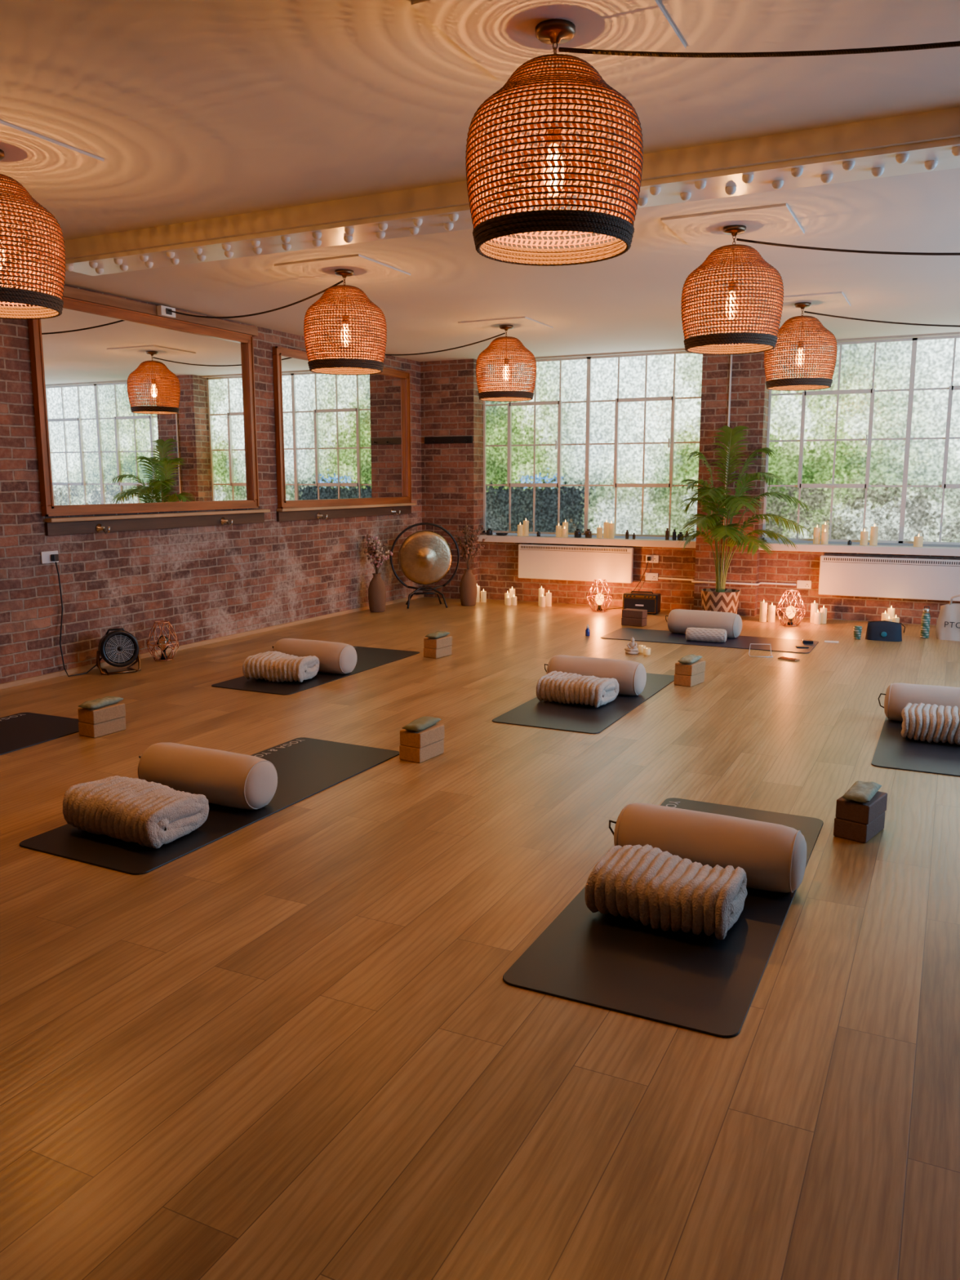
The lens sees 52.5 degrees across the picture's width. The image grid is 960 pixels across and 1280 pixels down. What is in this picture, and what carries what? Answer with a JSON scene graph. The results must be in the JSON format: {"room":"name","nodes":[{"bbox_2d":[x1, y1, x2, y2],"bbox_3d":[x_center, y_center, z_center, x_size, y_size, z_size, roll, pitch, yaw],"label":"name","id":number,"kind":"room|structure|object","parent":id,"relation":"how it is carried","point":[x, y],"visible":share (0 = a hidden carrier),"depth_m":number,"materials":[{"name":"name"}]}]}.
{"room":"exercise studio","nodes":[
{"label":"exercise studio","id":0,"kind":"room"},
{"bbox_2d":[0,281,422,683],"bbox_3d":[-3.585,-1.025,6.366,0.300,2.820,13.645,5,10,26],"label":"wall","id":1,"kind":"structure","parent":0,"point":[209,582],"depth_m":8.14,"materials":[{"name":"brick"}]},
{"bbox_2d":[40,550,58,564],"bbox_3d":[-3.100,-0.599,7.040,0.050,0.086,0.146,5,10,26],"label":"wall socket","id":2,"kind":"object","parent":1,"relation":"attached to","point":[47,557],"visible":1,"depth_m":7.03,"materials":[{"name":"white plastic"}]},
{"bbox_2d":[6,282,257,336],"bbox_3d":[-2.619,-2.616,7.705,0.050,0.075,2.630,5,10,26],"label":"batten","id":3,"kind":"object","parent":1,"relation":"attached to","point":[68,292],"visible":0.52,"depth_m":7.61,"materials":[{"name":"brown wood"}]},
{"bbox_2d":[156,305,175,318],"bbox_3d":[-2.513,-2.632,7.801,0.056,0.075,0.160,5,10,26],"label":"junction box","id":4,"kind":"object","parent":3,"relation":"attached to","point":[162,310],"visible":0.99,"depth_m":7.76,"materials":[{"name":"white plastic"}]},
{"bbox_2d":[26,297,259,516],"bbox_3d":[-2.595,-1.819,7.880,0.055,1.545,2.370,5,10,26],"label":"wall mirror","id":5,"kind":"object","parent":1,"relation":"attached to","point":[135,411],"visible":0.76,"depth_m":7.69,"materials":[{"name":"orange wood"}]},
{"bbox_2d":[44,509,270,535],"bbox_3d":[-2.522,-0.985,8.072,0.140,0.134,2.490,5,10,26],"label":"wall shelf","id":6,"kind":"object","parent":1,"relation":"attached to","point":[94,524],"visible":1,"depth_m":7.83,"materials":[{"name":"brown wood"}]},
{"bbox_2d":[0,594,423,688],"bbox_3d":[-3.502,0.381,6.399,0.020,0.035,12.765,5,10,26],"label":"baseboard","id":7,"kind":"structure","parent":1,"relation":"attached to","point":[13,683],"depth_m":8.54,"materials":[{"name":"brown wood"}]},
{"bbox_2d":[272,346,411,508],"bbox_3d":[-1.383,-2.188,10.338,0.055,1.505,2.480,5,10,26],"label":"wall mirror","id":8,"kind":"object","parent":1,"relation":"attached to","point":[340,440],"visible":0.97,"depth_m":10.17,"materials":[{"name":"orange wood"}]},
{"bbox_2d":[276,502,416,521],"bbox_3d":[-1.331,-1.381,10.479,0.140,0.134,2.580,5,10,26],"label":"ballet barre","id":9,"kind":"object","parent":1,"relation":"attached to","point":[331,512],"visible":1,"depth_m":10.27,"materials":[{"name":"brown wood"}]},
{"bbox_2d":[0,596,959,1279],"bbox_3d":[0.279,0.732,4.744,8.900,0.120,13.645,5,10,26],"label":"floor","id":10,"kind":"structure","parent":0,"point":[295,1044],"depth_m":2.67,"materials":[{"name":"brown wood"}]},
{"bbox_2d":[0,712,79,755],"bbox_3d":[-2.910,0.608,5.103,0.680,0.006,1.840,4,10,24],"label":"yoga mat","id":11,"kind":"object","parent":10,"relation":"on","point":[20,731],"visible":0.99,"depth_m":5.64,"materials":[{"name":"black rubber"}]},
{"bbox_2d":[54,561,141,676],"bbox_3d":[-2.840,-0.169,7.237,0.555,0.844,0.235,-6,11,-32],"label":"fan","id":12,"kind":"object","parent":10,"relation":"on","point":[119,647],"visible":1,"depth_m":7.27,"materials":[{"name":"black metal"}]},
{"bbox_2d":[104,634,134,662],"bbox_3d":[-2.696,0.065,7.278,0.220,0.220,0.049,-6,11,-32],"label":"grille","id":13,"kind":"object","parent":12,"relation":"attached to","point":[118,648],"depth_m":7.28,"materials":[{"name":"metal"}]},
{"bbox_2d":[77,696,125,737],"bbox_3d":[-2.166,0.431,5.574,0.136,0.203,0.261,5,11,29],"label":"blocks","id":14,"kind":"object","parent":10,"relation":"on","point":[104,716],"visible":1,"depth_m":5.51,"materials":[{"name":"brown wood"}]},
{"bbox_2d":[78,696,123,708],"bbox_3d":[-2.166,0.355,5.562,0.104,0.049,0.250,4,10,22],"label":"pillow","id":15,"kind":"object","parent":14,"relation":"on","point":[107,702],"depth_m":5.53,"materials":[{"name":"green fabric"}]},
{"bbox_2d":[146,620,178,661],"bbox_3d":[-2.552,0.005,7.827,0.240,0.310,0.240,-2,10,-13],"label":"lamp","id":16,"kind":"object","parent":10,"relation":"on","point":[163,657],"visible":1,"depth_m":7.80,"materials":[{"name":"orange metal"}]},
{"bbox_2d":[19,737,399,875],"bbox_3d":[-1.128,0.704,4.520,0.680,0.006,1.840,5,10,27],"label":"yoga mat","id":17,"kind":"object","parent":10,"relation":"on","point":[305,767],"visible":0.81,"depth_m":4.19,"materials":[{"name":"black rubber"}]},
{"bbox_2d":[62,775,208,848],"bbox_3d":[-1.416,0.693,4.011,0.536,0.181,0.355,5,11,28],"label":"fleece blanket","id":18,"kind":"object","parent":17,"relation":"on","point":[153,815],"visible":1,"depth_m":3.90,"materials":[{"name":"beige fabric"}]},
{"bbox_2d":[137,742,277,809],"bbox_3d":[-1.252,0.604,4.406,0.719,0.228,0.247,5,10,27],"label":"bolster cushion","id":19,"kind":"object","parent":17,"relation":"on","point":[226,779],"visible":0.91,"depth_m":4.27,"materials":[{"name":"fabric"}]},
{"bbox_2d":[211,646,419,695],"bbox_3d":[-1.198,0.212,7.507,0.680,0.006,1.840,5,10,26],"label":"yoga mat","id":20,"kind":"object","parent":10,"relation":"on","point":[367,658],"visible":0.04,"depth_m":7.04,"materials":[{"name":"black rubber"}]},
{"bbox_2d":[242,650,319,682],"bbox_3d":[-1.438,0.188,7.050,0.480,0.190,0.349,3,10,15],"label":"fleece blanket","id":21,"kind":"object","parent":20,"relation":"on","point":[273,666],"visible":1,"depth_m":6.93,"materials":[{"name":"beige fabric"}]},
{"bbox_2d":[271,638,356,674],"bbox_3d":[-1.272,0.114,7.380,0.719,0.228,0.247,5,11,27],"label":"bolster cushion","id":22,"kind":"object","parent":20,"relation":"on","point":[340,658],"visible":0.72,"depth_m":7.23,"materials":[{"name":"fabric"}]},
{"bbox_2d":[359,533,392,612],"bbox_3d":[-1.135,-0.739,10.678,0.396,0.853,0.252,5,10,26],"label":"vase","id":23,"kind":"object","parent":10,"relation":"on","point":[376,588],"visible":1,"depth_m":10.62,"materials":[{"name":"ceramic"}]},
{"bbox_2d":[399,716,444,763],"bbox_3d":[-0.303,0.514,5.089,0.136,0.197,0.261,6,11,31],"label":"blocks","id":24,"kind":"object","parent":10,"relation":"on","point":[421,740],"visible":1,"depth_m":5.02,"materials":[{"name":"brown wood"}]},
{"bbox_2d":[402,716,441,731],"bbox_3d":[-0.303,0.438,5.077,0.104,0.042,0.250,4,10,25],"label":"pillow","id":25,"kind":"object","parent":24,"relation":"on","point":[423,723],"depth_m":5.04,"materials":[{"name":"green fabric"}]},
{"bbox_2d":[390,522,459,608],"bbox_3d":[-0.622,-0.855,11.052,0.795,0.955,0.377,-2,9,-10],"label":"gong","id":26,"kind":"object","parent":10,"relation":"on","point":[424,557],"visible":0.99,"depth_m":10.99,"materials":[{"name":"brown metal"}]},
{"bbox_2d":[423,631,452,658],"bbox_3d":[-0.347,0.031,8.003,0.136,0.203,0.261,6,11,32],"label":"blocks","id":27,"kind":"object","parent":10,"relation":"on","point":[437,644],"visible":1,"depth_m":7.93,"materials":[{"name":"brown wood"}]},
{"bbox_2d":[425,631,450,638],"bbox_3d":[-0.347,-0.045,7.990,0.104,0.049,0.250,5,10,26],"label":"pillow","id":28,"kind":"object","parent":27,"relation":"on","point":[438,634],"depth_m":7.95,"materials":[{"name":"green fabric"}]},
{"bbox_2d":[452,524,487,606],"bbox_3d":[-0.127,-0.861,11.177,0.429,0.932,0.281,5,10,26],"label":"vase","id":29,"kind":"object","parent":10,"relation":"on","point":[468,584],"visible":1,"depth_m":11.14,"materials":[{"name":"ceramic"}]},
{"bbox_2d":[545,591,551,606],"bbox_3d":[0.788,-0.480,11.158,0.068,0.185,0.067,5,10,26],"label":"candle","id":30,"kind":"object","parent":10,"relation":"on","point":[548,595],"visible":1,"depth_m":11.13,"materials":[{"name":"beige wax"}]},
{"bbox_2d":[492,672,674,733],"bbox_3d":[0.766,0.377,6.506,0.680,0.006,1.840,5,10,26],"label":"yoga mat","id":31,"kind":"object","parent":10,"relation":"on","point":[583,718],"visible":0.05,"depth_m":6.05,"materials":[{"name":"rubber"}]},
{"bbox_2d":[536,671,618,707],"bbox_3d":[0.633,0.310,6.332,0.490,0.182,0.361,6,11,31],"label":"fleece blanket","id":32,"kind":"object","parent":31,"relation":"on","point":[559,686],"visible":1,"depth_m":6.22,"materials":[{"name":"beige fabric"}]},
{"bbox_2d":[544,654,646,695],"bbox_3d":[0.774,0.233,6.659,0.719,0.228,0.247,5,11,27],"label":"bolster cushion","id":33,"kind":"object","parent":31,"relation":"on","point":[631,676],"visible":0.76,"depth_m":6.52,"materials":[{"name":"fabric"}]},
{"bbox_2d":[586,561,648,612],"bbox_3d":[1.534,-0.596,10.778,0.725,0.533,0.275,-3,10,-18],"label":"lamp","id":34,"kind":"object","parent":10,"relation":"on","point":[599,598],"visible":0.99,"depth_m":10.71,"materials":[{"name":"orange metal"}]},
{"bbox_2d":[624,636,639,654],"bbox_3d":[1.274,0.043,8.128,0.120,0.138,0.120,5,10,26],"label":"figurine","id":35,"kind":"object","parent":10,"relation":"on","point":[632,649],"visible":1,"depth_m":8.11,"materials":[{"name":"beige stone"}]},
{"bbox_2d":[621,608,647,626],"bbox_3d":[1.537,-0.224,9.694,0.224,0.156,0.125,6,11,32],"label":"blocks","id":36,"kind":"object","parent":10,"relation":"on","point":[630,617],"visible":1,"depth_m":9.64},
{"bbox_2d":[622,591,661,614],"bbox_3d":[1.756,-0.411,10.579,0.380,0.238,0.198,4,10,23],"label":"speaker","id":37,"kind":"object","parent":10,"relation":"on","point":[642,600],"visible":0.85,"depth_m":10.50},
{"bbox_2d":[638,644,650,655],"bbox_3d":[1.372,0.084,8.120,0.064,0.060,0.186,-1,9,-9],"label":"candles","id":38,"kind":"object","parent":10,"relation":"on","point":[642,648],"visible":0.99,"depth_m":8.05,"materials":[{"name":"beige wax"}]},
{"bbox_2d":[502,797,823,1037],"bbox_3d":[0.760,0.876,3.478,0.680,0.006,1.840,5,10,26],"label":"yoga mat","id":39,"kind":"object","parent":10,"relation":"on","point":[701,983],"visible":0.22,"depth_m":2.92,"materials":[{"name":"black rubber"}]},
{"bbox_2d":[584,844,747,940],"bbox_3d":[0.620,0.818,3.226,0.480,0.190,0.349,5,10,27],"label":"fleece blanket","id":40,"kind":"object","parent":39,"relation":"on","point":[647,884],"visible":1,"depth_m":3.13,"materials":[{"name":"beige fabric"}]},
{"bbox_2d":[608,803,806,893],"bbox_3d":[0.813,0.744,3.554,0.719,0.228,0.247,5,11,27],"label":"bolster cushion","id":41,"kind":"object","parent":39,"relation":"on","point":[772,856],"visible":0.81,"depth_m":3.43,"materials":[{"name":"fabric"}]},
{"bbox_2d":[674,653,705,686],"bbox_3d":[1.493,0.212,6.920,0.136,0.198,0.261,7,12,37],"label":"blocks","id":42,"kind":"object","parent":10,"relation":"on","point":[690,670],"visible":1,"depth_m":6.85,"materials":[{"name":"brown wood"}]},
{"bbox_2d":[678,653,702,663],"bbox_3d":[1.493,0.135,6.907,0.104,0.042,0.250,5,11,30],"label":"pillow","id":43,"kind":"object","parent":42,"relation":"on","point":[689,659],"depth_m":6.85,"materials":[{"name":"green fabric"}]},
{"bbox_2d":[600,627,818,653],"bbox_3d":[2.068,-0.004,8.822,1.840,0.006,0.680,5,10,26],"label":"yoga mat","id":44,"kind":"object","parent":10,"relation":"on","point":[784,645],"visible":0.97,"depth_m":8.71,"materials":[{"name":"grey rubber"}]},
{"bbox_2d":[665,608,742,638],"bbox_3d":[2.067,-0.160,9.046,0.719,0.228,0.247,6,11,32],"label":"bolster cushion","id":45,"kind":"object","parent":44,"relation":"on","point":[678,620],"visible":0.92,"depth_m":8.94,"materials":[{"name":"fabric"}]},
{"bbox_2d":[685,627,727,642],"bbox_3d":[2.020,-0.047,8.691,0.360,0.120,0.130,3,10,20],"label":"roll","id":46,"kind":"object","parent":44,"relation":"on","point":[698,634],"visible":1,"depth_m":8.64,"materials":[{"name":"fabric"}]},
{"bbox_2d":[700,587,740,613],"bbox_3d":[2.498,-0.370,10.139,0.400,0.300,0.400,5,10,26],"label":"basket pot","id":47,"kind":"object","parent":10,"relation":"on","point":[713,599],"depth_m":9.98,"materials":[{"name":"wicker"}]},
{"bbox_2d":[674,425,813,613],"bbox_3d":[2.607,-1.160,9.757,1.412,1.983,0.944,4,10,23],"label":"palm","id":48,"kind":"object","parent":10,"relation":"on","point":[719,598],"visible":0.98,"depth_m":9.83,"materials":[{"name":"plant"}]},
{"bbox_2d":[759,600,775,622],"bbox_3d":[2.933,-0.299,9.924,0.154,0.230,0.072,2,10,12],"label":"pillar candles","id":49,"kind":"object","parent":10,"relation":"on","point":[763,605],"visible":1,"depth_m":9.90,"materials":[{"name":"beige wax"}]},
{"bbox_2d":[775,590,805,626],"bbox_3d":[3.092,-0.319,9.673,0.268,0.347,0.268,6,11,31],"label":"lamp","id":50,"kind":"object","parent":10,"relation":"on","point":[790,611],"visible":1,"depth_m":9.65,"materials":[{"name":"orange metal"}]},
{"bbox_2d":[809,601,817,622],"bbox_3d":[3.386,-0.288,9.860,0.068,0.230,0.067,5,10,26],"label":"candle","id":51,"kind":"object","parent":10,"relation":"on","point":[814,606],"visible":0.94,"depth_m":9.84,"materials":[{"name":"beige wax"}]},
{"bbox_2d":[813,610,821,624],"bbox_3d":[3.393,-0.235,9.780,0.068,0.150,0.067,5,10,26],"label":"candle","id":52,"kind":"object","parent":10,"relation":"on","point":[817,615],"visible":1,"depth_m":9.76,"materials":[{"name":"beige wax"}]},
{"bbox_2d":[819,605,826,623],"bbox_3d":[3.467,-0.260,9.824,0.068,0.185,0.067,5,10,26],"label":"candle","id":53,"kind":"object","parent":10,"relation":"on","point":[824,611],"visible":0.96,"depth_m":9.80,"materials":[{"name":"beige wax"}]},
{"bbox_2d":[853,625,862,639],"bbox_3d":[3.440,-0.068,8.865,0.072,0.118,0.072,5,10,26],"label":"cup","id":54,"kind":"object","parent":10,"relation":"on","point":[857,629],"visible":1,"depth_m":8.84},
{"bbox_2d":[833,780,887,843],"bbox_3d":[1.562,0.694,3.988,0.136,0.200,0.261,8,12,40],"label":"blocks","id":55,"kind":"object","parent":10,"relation":"on","point":[860,811],"visible":1,"depth_m":3.92,"materials":[{"name":"brown wood"}]},
{"bbox_2d":[841,780,882,802],"bbox_3d":[1.562,0.617,3.975,0.104,0.045,0.250,6,11,33],"label":"pillow","id":56,"kind":"object","parent":55,"relation":"on","point":[861,791],"depth_m":3.93,"materials":[{"name":"green fabric"}]},
{"bbox_2d":[865,620,905,641],"bbox_3d":[3.664,-0.087,8.797,0.328,0.178,0.118,4,10,23],"label":"pouch","id":57,"kind":"object","parent":10,"relation":"on","point":[881,630],"visible":1,"depth_m":8.76,"materials":[{"name":"blue fabric"}]},
{"bbox_2d":[871,716,959,776],"bbox_3d":[2.689,0.526,5.602,0.680,0.006,1.840,5,10,26],"label":"yoga mat","id":58,"kind":"object","parent":10,"relation":"on","point":[893,751],"visible":0.5,"depth_m":5.12,"materials":[{"name":"rubber"}]},
{"bbox_2d":[877,683,959,721],"bbox_3d":[2.728,0.386,5.728,0.719,0.228,0.247,5,11,27],"label":"bolster cushion","id":59,"kind":"object","parent":58,"relation":"on","point":[897,695],"visible":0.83,"depth_m":5.72,"materials":[{"name":"fabric"}]},
{"bbox_2d":[901,702,959,745],"bbox_3d":[2.628,0.466,5.391,0.536,0.181,0.355,5,10,26],"label":"fleece blanket","id":60,"kind":"object","parent":58,"relation":"on","point":[921,722],"visible":1,"depth_m":5.32,"materials":[{"name":"beige fabric"}]},
{"bbox_2d":[920,605,930,638],"bbox_3d":[4.084,-0.165,8.915,0.074,0.293,0.074,5,10,26],"label":"bottle","id":61,"kind":"object","parent":10,"relation":"on","point":[926,617],"visible":1,"depth_m":8.89,"materials":[{"name":"metal"}]},
{"bbox_2d":[935,594,959,640],"bbox_3d":[4.325,-0.206,8.785,0.363,0.416,0.165,6,11,31],"label":"canvas tote bag","id":62,"kind":"object","parent":10,"relation":"on","point":[948,624],"visible":1,"depth_m":8.78,"materials":[{"name":"white fabric"}]},
{"bbox_2d":[0,0,959,361],"bbox_3d":[0.279,-2.169,4.266,8.900,0.120,13.645,5,10,26],"label":"ceiling","id":63,"kind":"structure","parent":0,"point":[193,110],"depth_m":4.03,"materials":[{"name":"paint"}]},
{"bbox_2d":[0,120,104,319],"bbox_3d":[-2.082,-1.757,4.169,0.650,0.662,0.650,5,10,26],"label":"pendant lamp","id":64,"kind":"object","parent":63,"relation":"hanging from","point":[24,153],"visible":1,"depth_m":4.12,"materials":[{"name":"brown wicker"}]},
{"bbox_2d":[167,280,343,318],"bbox_3d":[-1.701,-2.455,7.141,2.015,0.152,0.013,7,12,38],"label":"cable","id":65,"kind":"object","parent":63,"relation":"hanging from","point":[342,281],"visible":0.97,"depth_m":7.06,"materials":[{"name":"black rubber"}]},
{"bbox_2d":[274,253,410,375],"bbox_3d":[-0.906,-2.148,6.545,0.650,0.662,0.650,5,10,26],"label":"pendant lamp","id":66,"kind":"object","parent":63,"relation":"hanging from","point":[353,268],"visible":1,"depth_m":6.39,"materials":[{"name":"brown wicker"}]},
{"bbox_2d":[332,332,505,355],"bbox_3d":[-0.640,-2.821,9.359,2.039,0.152,0.013,6,11,31],"label":"cable","id":67,"kind":"object","parent":63,"relation":"hanging from","point":[504,332],"visible":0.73,"depth_m":9.18,"materials":[{"name":"black rubber"}]},
{"bbox_2d":[0,106,959,284],"bbox_3d":[0.414,-2.079,4.561,8.300,0.153,0.380,5,10,26],"label":"ceiling beam","id":68,"kind":"structure","parent":63,"relation":"attached to","point":[926,141],"depth_m":4.49,"materials":[{"name":"white paint"}]},
{"bbox_2d":[457,316,553,401],"bbox_3d":[0.239,-2.529,8.859,0.650,0.662,0.650,5,10,26],"label":"pendant lamp","id":69,"kind":"object","parent":63,"relation":"hanging from","point":[518,323],"visible":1,"depth_m":8.70,"materials":[{"name":"brown wicker"}]},
{"bbox_2d":[411,0,686,266],"bbox_3d":[0.233,-1.573,3.054,0.650,0.662,0.650,5,10,26],"label":"pendant lamp","id":70,"kind":"object","parent":63,"relation":"hanging from","point":[517,42],"visible":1,"depth_m":2.93,"materials":[{"name":"brown wicker"}]},
{"bbox_2d":[661,203,804,355],"bbox_3d":[1.408,-1.965,5.431,0.650,0.662,0.650,5,10,26],"label":"pendant lamp","id":71,"kind":"object","parent":63,"relation":"hanging from","point":[777,220],"visible":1,"depth_m":5.29,"materials":[{"name":"brown wicker"}]},
{"bbox_2d":[755,291,850,391],"bbox_3d":[2.553,-2.346,7.745,0.650,0.662,0.650,5,10,26],"label":"pendant lamp","id":72,"kind":"object","parent":63,"relation":"hanging from","point":[828,300],"visible":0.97,"depth_m":7.59,"materials":[{"name":"brown wicker"}]},
{"bbox_2d":[420,332,959,625],"bbox_3d":[3.134,-1.669,10.276,8.300,2.820,0.530,5,10,26],"label":"wall","id":73,"kind":"structure","parent":0,"point":[452,473],"depth_m":10.75,"materials":[{"name":"red brick"}]},
{"bbox_2d":[424,435,472,444],"bbox_3d":[-0.385,-2.378,11.564,0.640,0.080,0.065,5,10,26],"label":"heater","id":74,"kind":"object","parent":73,"relation":"attached to","point":[460,439],"visible":1,"depth_m":11.57,"materials":[{"name":"black metal"}]},
{"bbox_2d":[518,543,633,583],"bbox_3d":[1.096,-0.887,11.222,1.390,0.400,0.118,5,10,26],"label":"panel radiator","id":75,"kind":"object","parent":73,"relation":"attached to","point":[543,562],"visible":1,"depth_m":11.16,"materials":[{"name":"white metal"}]},
{"bbox_2d":[476,534,696,548],"bbox_3d":[1.203,-1.142,11.216,2.670,0.075,0.230,5,10,26],"label":"window sill","id":76,"kind":"structure","parent":73,"relation":"attached to","point":[494,538],"depth_m":11.07,"materials":[{"name":"white paint"}]},
{"bbox_2d":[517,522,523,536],"bbox_3d":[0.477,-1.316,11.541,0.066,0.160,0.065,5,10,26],"label":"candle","id":77,"kind":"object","parent":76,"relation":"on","point":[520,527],"depth_m":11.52,"materials":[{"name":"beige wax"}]},
{"bbox_2d":[517,518,528,536],"bbox_3d":[0.510,-1.340,11.532,0.134,0.210,0.066,1,9,9],"label":"pillar candles","id":78,"kind":"object","parent":76,"relation":"on","point":[522,530],"visible":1,"depth_m":11.51,"materials":[{"name":"beige wax"}]},
{"bbox_2d":[603,520,609,537],"bbox_3d":[1.443,-1.269,11.105,0.066,0.210,0.065,5,10,26],"label":"candle","id":79,"kind":"object","parent":76,"relation":"on","point":[606,524],"visible":1,"depth_m":11.08,"materials":[{"name":"beige wax"}]},
{"bbox_2d":[608,521,614,538],"bbox_3d":[1.492,-1.255,11.049,0.066,0.200,0.065,5,10,26],"label":"candle","id":80,"kind":"object","parent":76,"relation":"on","point":[611,526],"visible":1,"depth_m":11.03,"materials":[{"name":"beige wax"}]},
{"bbox_2d":[483,351,701,537],"bbox_3d":[1.229,-2.203,11.120,2.650,2.000,0.072,5,10,26],"label":"frame","id":81,"kind":"object","parent":73,"relation":"attached to","point":[671,442],"visible":0.82,"depth_m":11.11,"materials":[{"name":"white metal"}]},
{"bbox_2d":[485,353,702,535],"bbox_3d":[1.256,-2.208,11.151,2.670,2.000,0.008,5,10,26],"label":"pane","id":82,"kind":"object","parent":73,"relation":"attached to","point":[604,371],"visible":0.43,"depth_m":11.08,"materials":[{"name":"clear glass"}]},
{"bbox_2d":[644,573,657,581],"bbox_3d":[1.923,-0.708,10.901,0.146,0.086,0.013,5,10,26],"label":"wall socket","id":83,"kind":"object","parent":73,"relation":"attached to","point":[649,576],"visible":1,"depth_m":10.90,"materials":[{"name":"white plastic"}]},
{"bbox_2d":[645,555,658,563],"bbox_3d":[1.916,-0.903,10.855,0.146,0.086,0.045,5,10,26],"label":"wall socket","id":84,"kind":"object","parent":73,"relation":"attached to","point":[650,558],"visible":1,"depth_m":10.85,"materials":[{"name":"white plastic"}]},
{"bbox_2d":[657,577,796,586],"bbox_3d":[2.624,-0.625,10.475,1.480,0.027,0.177,5,10,26],"label":"conduit","id":85,"kind":"object","parent":73,"relation":"attached to","point":[692,580],"visible":0.86,"depth_m":10.37,"materials":[{"name":"white plastic"}]},
{"bbox_2d":[723,343,732,570],"bbox_3d":[2.590,-1.837,10.205,0.022,2.455,0.022,5,10,26],"label":"vertical conduit","id":86,"kind":"object","parent":73,"relation":"attached to","point":[731,357],"visible":0.27,"depth_m":10.09,"materials":[{"name":"white plastic"}]},
{"bbox_2d":[796,580,811,588],"bbox_3d":[3.397,-0.581,10.193,0.146,0.086,0.013,5,10,26],"label":"wall socket","id":87,"kind":"object","parent":73,"relation":"attached to","point":[800,584],"visible":1,"depth_m":10.19,"materials":[{"name":"white plastic"}]},
{"bbox_2d":[758,542,959,556],"bbox_3d":[4.213,-0.903,9.766,2.730,0.075,0.230,5,10,26],"label":"window sill","id":88,"kind":"structure","parent":73,"relation":"attached to","point":[802,547],"depth_m":9.81,"materials":[{"name":"white paint"}]},
{"bbox_2d":[813,524,820,544],"bbox_3d":[3.492,-1.097,10.086,0.068,0.200,0.067,5,10,26],"label":"candle","id":89,"kind":"object","parent":88,"relation":"on","point":[816,535],"visible":1,"depth_m":10.06,"materials":[{"name":"beige wax"}]},
{"bbox_2d":[821,529,828,544],"bbox_3d":[3.551,-1.065,10.017,0.068,0.160,0.067,5,10,26],"label":"candle","id":90,"kind":"object","parent":88,"relation":"on","point":[824,535],"visible":1,"depth_m":9.99,"materials":[{"name":"beige wax"}]},
{"bbox_2d":[859,523,878,545],"bbox_3d":[3.950,-1.072,9.874,0.164,0.220,0.072,2,10,13],"label":"pillar candles","id":91,"kind":"object","parent":88,"relation":"on","point":[874,530],"visible":1,"depth_m":9.85,"materials":[{"name":"beige wax"}]},
{"bbox_2d":[913,533,923,546],"bbox_3d":[4.359,-0.993,9.674,0.084,0.130,0.083,5,10,26],"label":"pillar candles","id":92,"kind":"object","parent":88,"relation":"on","point":[917,540],"visible":1,"depth_m":9.64,"materials":[{"name":"beige wax"}]},
{"bbox_2d":[762,335,959,544],"bbox_3d":[4.249,-1.964,9.665,2.730,2.000,0.072,5,10,26],"label":"frame","id":93,"kind":"object","parent":73,"relation":"attached to","point":[908,437],"visible":0.93,"depth_m":9.80,"materials":[{"name":"white metal"}]},
{"bbox_2d":[764,337,959,542],"bbox_3d":[4.266,-1.970,9.701,2.730,2.000,0.008,5,10,26],"label":"pane","id":94,"kind":"object","parent":73,"relation":"attached to","point":[934,357],"visible":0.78,"depth_m":9.83,"materials":[{"name":"clear glass"}]},
{"bbox_2d":[817,555,959,601],"bbox_3d":[4.352,-0.608,9.658,1.865,0.403,0.118,5,10,26],"label":"panel radiator","id":95,"kind":"object","parent":73,"relation":"attached to","point":[922,579],"visible":1,"depth_m":9.72,"materials":[{"name":"white metal"}]},
{"bbox_3d":[4.121,-0.414,2.655,0.250,2.820,13.645,5,10,26],"label":"wall","id":96,"kind":"structure","parent":0,"visible":0},
{"bbox_2d":[558,40,959,57],"bbox_3d":[1.863,-1.599,2.243,3.604,0.240,0.013,5,10,26],"label":"cable","id":97,"kind":"object","parent":96,"relation":"attached to","point":[948,44],"visible":1,"depth_m":2.75,"materials":[{"name":"black rubber"}]},
{"bbox_2d":[736,238,959,255],"bbox_3d":[3.039,-1.991,4.620,3.604,0.240,0.013,5,10,26],"label":"cable","id":98,"kind":"object","parent":96,"relation":"hanging from","point":[737,239],"visible":1,"depth_m":5.14,"materials":[{"name":"black rubber"}]},
{"bbox_2d":[804,311,959,327],"bbox_3d":[4.184,-2.372,6.934,3.604,0.240,0.013,5,10,26],"label":"cable","id":99,"kind":"object","parent":96,"relation":"hanging from","point":[807,312],"visible":1,"depth_m":7.46,"materials":[{"name":"black rubber"}]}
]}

